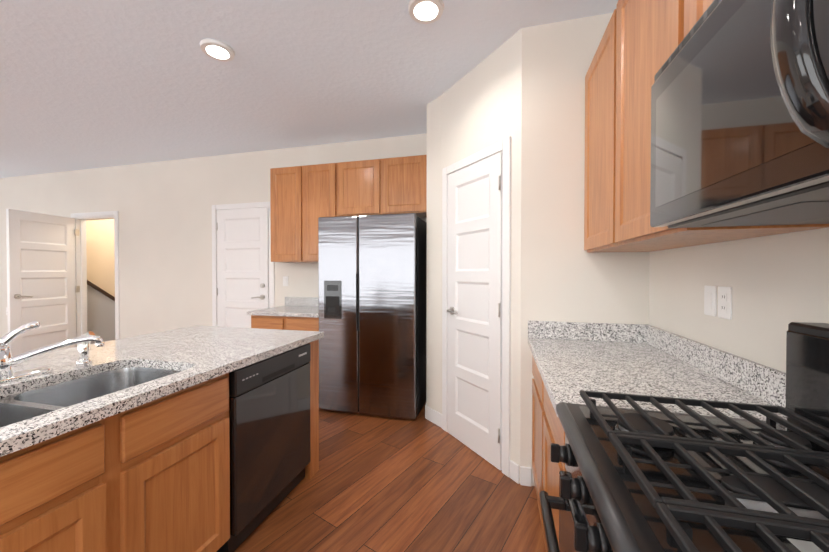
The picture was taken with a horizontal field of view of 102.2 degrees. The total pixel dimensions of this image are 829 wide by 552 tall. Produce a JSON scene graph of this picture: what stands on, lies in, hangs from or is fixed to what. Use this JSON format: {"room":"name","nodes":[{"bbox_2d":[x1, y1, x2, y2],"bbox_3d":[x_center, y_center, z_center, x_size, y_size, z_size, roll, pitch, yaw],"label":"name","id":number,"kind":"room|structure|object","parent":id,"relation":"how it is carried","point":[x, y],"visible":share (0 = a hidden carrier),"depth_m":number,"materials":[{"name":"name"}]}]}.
{"room":"kitchen","nodes":[
{"label":"kitchen","id":0,"kind":"room"},
{"bbox_2d":[87,280,114,343],"bbox_3d":[-4.888,0.576,5.472,0.150,1.255,1.135,0,1,14],"label":"wall","id":1,"kind":"structure","parent":0,"point":[100,312],"depth_m":5.22,"materials":[{"name":"grey paint"}]},
{"bbox_2d":[0,113,584,404],"bbox_3d":[-3.217,-0.135,4.385,10.220,2.700,0.120,0,1,14],"label":"wall","id":2,"kind":"structure","parent":0,"point":[164,208],"depth_m":3.91,"materials":[{"name":"beige paint"}]},
{"bbox_2d":[6,209,76,356],"bbox_3d":[-4.782,0.204,4.331,0.202,2.012,0.719,0,1,14],"label":"hall door","id":3,"kind":"structure","parent":2,"relation":"in","point":[41,286],"depth_m":4.29,"materials":[{"name":"white wood"}]},
{"bbox_2d":[216,208,268,327],"bbox_3d":[-2.070,0.207,4.037,0.720,2.012,0.152,0,1,14],"label":"door","id":4,"kind":"structure","parent":2,"relation":"in","point":[243,260],"depth_m":4.03,"materials":[{"name":"white wood"}]},
{"bbox_2d":[283,276,287,285],"bbox_3d":[-1.499,0.061,3.882,0.072,0.115,0.009,0,1,14],"label":"light switch","id":5,"kind":"object","parent":2,"relation":"attached to","point":[285,280],"visible":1,"depth_m":3.88,"materials":[{"name":"white plastic"}]},
{"bbox_2d":[270,166,301,262],"bbox_3d":[-1.306,-0.649,3.659,0.400,0.996,0.326,0,1,14],"label":"upper cabinet","id":6,"kind":"object","parent":2,"relation":"attached to","point":[285,182],"depth_m":3.51,"materials":[{"name":"brown wood"}]},
{"bbox_2d":[71,137,531,486],"bbox_3d":[-4.126,0.209,0.864,10.000,2.092,7.400,0,1,14],"label":"door trim","id":7,"kind":"structure","parent":2,"relation":"attached to","point":[510,468],"depth_m":2.65,"materials":[{"name":"white painted wood"}]},
{"bbox_2d":[302,163,337,262],"bbox_3d":[-0.934,-0.648,3.564,0.416,0.996,0.326,0,1,14],"label":"upper cabinet","id":8,"kind":"object","parent":2,"relation":"attached to","point":[303,199],"depth_m":3.42,"materials":[{"name":"brown wood"}]},
{"bbox_2d":[338,159,381,216],"bbox_3d":[-0.511,-0.875,3.453,0.482,0.540,0.326,0,1,14],"label":"upper cabinet","id":9,"kind":"object","parent":2,"relation":"attached to","point":[359,182],"depth_m":3.30,"materials":[{"name":"brown wood"}]},
{"bbox_2d":[382,155,426,217],"bbox_3d":[-0.067,-0.874,3.340,0.482,0.540,0.326,0,1,14],"label":"upper cabinet","id":10,"kind":"object","parent":2,"relation":"attached to","point":[404,179],"depth_m":3.19,"materials":[{"name":"brown wood"}]},
{"bbox_2d":[0,0,617,177],"bbox_3d":[-3.769,-1.499,2.044,10.300,0.080,10.100,0,1,14],"label":"ceiling","id":11,"kind":"structure","parent":0,"point":[87,84],"depth_m":2.39,"materials":[{"name":"white paint"}]},
{"bbox_2d":[200,38,234,60],"bbox_3d":[-1.265,-1.448,2.150,0.196,0.024,0.196,0,1,14],"label":"recessed light","id":12,"kind":"object","parent":11,"relation":"in","point":[215,49],"visible":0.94,"depth_m":2.13,"materials":[{"name":"white plastic"}]},
{"bbox_2d":[408,0,443,23],"bbox_3d":[0.062,-1.444,1.811,0.196,0.024,0.196,0,1,14],"label":"recessed light","id":13,"kind":"object","parent":11,"relation":"in","point":[425,11],"visible":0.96,"depth_m":1.80,"materials":[{"name":"white plastic"}]},
{"bbox_2d":[234,402,545,551],"bbox_3d":[-3.769,1.271,2.075,10.300,0.060,10.100,0,1,14],"label":"floor","id":14,"kind":"structure","parent":0,"point":[419,483],"depth_m":1.85,"materials":[{"name":"brown wood"}]},
{"bbox_2d":[0,373,229,551],"bbox_3d":[-1.203,0.831,1.062,0.619,0.842,0.957,0,1,14],"label":"base cabinet","id":15,"kind":"object","parent":14,"relation":"on","point":[153,476],"depth_m":1.05,"materials":[{"name":"brown wood"}]},
{"bbox_2d":[0,325,323,456],"bbox_3d":[-1.357,0.389,1.198,1.022,0.036,2.250,0,1,14],"label":"countertop","id":16,"kind":"structure","parent":15,"relation":"on","point":[195,355],"depth_m":1.44,"materials":[{"name":"stone"}]},
{"bbox_2d":[0,321,104,382],"bbox_3d":[-1.375,0.268,1.216,0.213,0.206,0.389,0,1,14],"label":"faucet","id":17,"kind":"object","parent":16,"relation":"on","point":[8,361],"visible":1,"depth_m":1.22,"materials":[{"name":"silver metal"}]},
{"bbox_2d":[0,367,180,427],"bbox_3d":[-1.184,0.509,1.054,0.460,0.200,0.855,0,1,14],"label":"double-bowl sink","id":18,"kind":"object","parent":16,"relation":"in","point":[18,407],"visible":0.23,"depth_m":1.30,"materials":[{"name":"silver metal"}]},
{"bbox_2d":[217,343,310,551],"bbox_3d":[-0.988,0.827,1.815,0.595,0.834,0.600,0,1,14],"label":"dishwasher","id":19,"kind":"object","parent":14,"relation":"on","point":[269,425],"visible":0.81,"depth_m":1.65,"materials":[{"name":"black metal"}]},
{"bbox_2d":[251,315,318,359],"bbox_3d":[-1.169,0.804,3.498,0.794,0.842,0.600,0,1,14],"label":"base cabinet","id":20,"kind":"object","parent":14,"relation":"on","point":[288,323],"visible":0.1,"depth_m":3.21,"materials":[{"name":"brown wood"}]},
{"bbox_2d":[247,297,318,317],"bbox_3d":[-1.180,0.313,3.485,0.816,0.136,0.625,0,1,14],"label":"countertop","id":21,"kind":"structure","parent":20,"relation":"on","point":[301,307],"depth_m":3.45,"materials":[{"name":"stone"}]},
{"bbox_2d":[304,340,318,478],"bbox_3d":[-1.003,0.823,1.849,0.619,0.842,0.743,0,1,14],"label":"base cabinet","id":22,"kind":"object","parent":14,"relation":"on","point":[311,469],"depth_m":2.08,"materials":[{"name":"brown wood"}]},
{"bbox_2d":[318,213,426,419],"bbox_3d":[-0.353,0.348,3.220,0.906,1.760,0.673,0,1,14],"label":"fridge","id":23,"kind":"object","parent":14,"relation":"on","point":[372,273],"visible":1,"depth_m":2.91,"materials":[{"name":"grey metal"}]},
{"bbox_2d":[532,355,565,551],"bbox_3d":[0.854,0.828,1.396,0.600,0.842,1.036,0,1,14],"label":"base cabinet","id":24,"kind":"object","parent":14,"relation":"on","point":[547,429],"visible":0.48,"depth_m":1.41,"materials":[{"name":"brown wood"}]},
{"bbox_2d":[528,320,786,420],"bbox_3d":[0.844,0.337,1.392,0.625,0.136,1.041,0,1,14],"label":"countertop","id":25,"kind":"structure","parent":24,"relation":"on","point":[572,359],"depth_m":1.27,"materials":[{"name":"stone"}]},
{"bbox_2d":[539,322,828,551],"bbox_3d":[0.581,0.687,0.532,0.662,1.142,0.756,0,1,14],"label":"gas range","id":26,"kind":"object","parent":14,"relation":"on","point":[637,478],"visible":1,"depth_m":0.62,"materials":[{"name":"black metal"}]},
{"bbox_2d":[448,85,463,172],"bbox_3d":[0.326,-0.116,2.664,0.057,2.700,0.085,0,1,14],"label":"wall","id":27,"kind":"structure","parent":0,"point":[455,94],"depth_m":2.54,"materials":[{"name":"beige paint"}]},
{"bbox_2d":[447,152,502,469],"bbox_3d":[0.415,0.226,2.370,0.426,2.012,0.456,0,1,14],"label":"pantry door","id":28,"kind":"structure","parent":27,"relation":"in","point":[474,311],"depth_m":2.33,"materials":[{"name":"white painted wood"},{"name":"satin nickel"}]},
{"bbox_2d":[584,227,828,372],"bbox_3d":[0.765,-0.081,-0.437,0.120,2.700,7.260,0,1,14],"label":"wall","id":29,"kind":"structure","parent":0,"point":[776,281],"depth_m":1.19,"materials":[{"name":"beige paint"}]},
{"bbox_2d":[584,25,673,252],"bbox_3d":[1.050,-0.626,1.590,0.325,0.996,0.531,0,1,14],"label":"upper cabinet","id":30,"kind":"object","parent":29,"relation":"attached to","point":[596,78],"depth_m":1.66,"materials":[{"name":"brown wood"}]},
{"bbox_2d":[680,0,713,42],"bbox_3d":[0.810,-0.825,0.645,0.325,0.577,0.391,0,1,14],"label":"upper cabinet","id":31,"kind":"object","parent":29,"relation":"attached to","point":[691,11],"depth_m":0.83,"materials":[{"name":"brown wood"}]},
{"bbox_2d":[650,0,828,227],"bbox_3d":[0.698,-0.326,0.491,0.462,0.412,0.756,0,1,14],"label":"microwave","id":32,"kind":"object","parent":31,"relation":"attached to","point":[739,112],"visible":1,"depth_m":0.57,"materials":[{"name":"black"}]},
{"bbox_2d":[704,285,716,316],"bbox_3d":[1.137,0.095,1.286,0.009,0.115,0.072,0,1,14],"label":"light switch","id":33,"kind":"object","parent":29,"relation":"attached to","point":[710,300],"visible":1,"depth_m":1.28,"materials":[{"name":"white plastic"}]},
{"bbox_2d":[608,0,828,247],"bbox_3d":[0.923,-0.620,1.090,0.325,0.996,0.548,0,1,14],"label":"upper cabinet","id":34,"kind":"object","parent":29,"relation":"attached to","point":[640,41],"depth_m":1.18,"materials":[{"name":"brown wood"}]},
{"bbox_2d":[718,286,731,319],"bbox_3d":[1.117,0.096,1.204,0.007,0.115,0.072,0,1,14],"label":"outlet","id":35,"kind":"object","parent":29,"relation":"attached to","point":[724,302],"visible":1,"depth_m":1.20,"materials":[{"name":"white plastic"}]}
]}

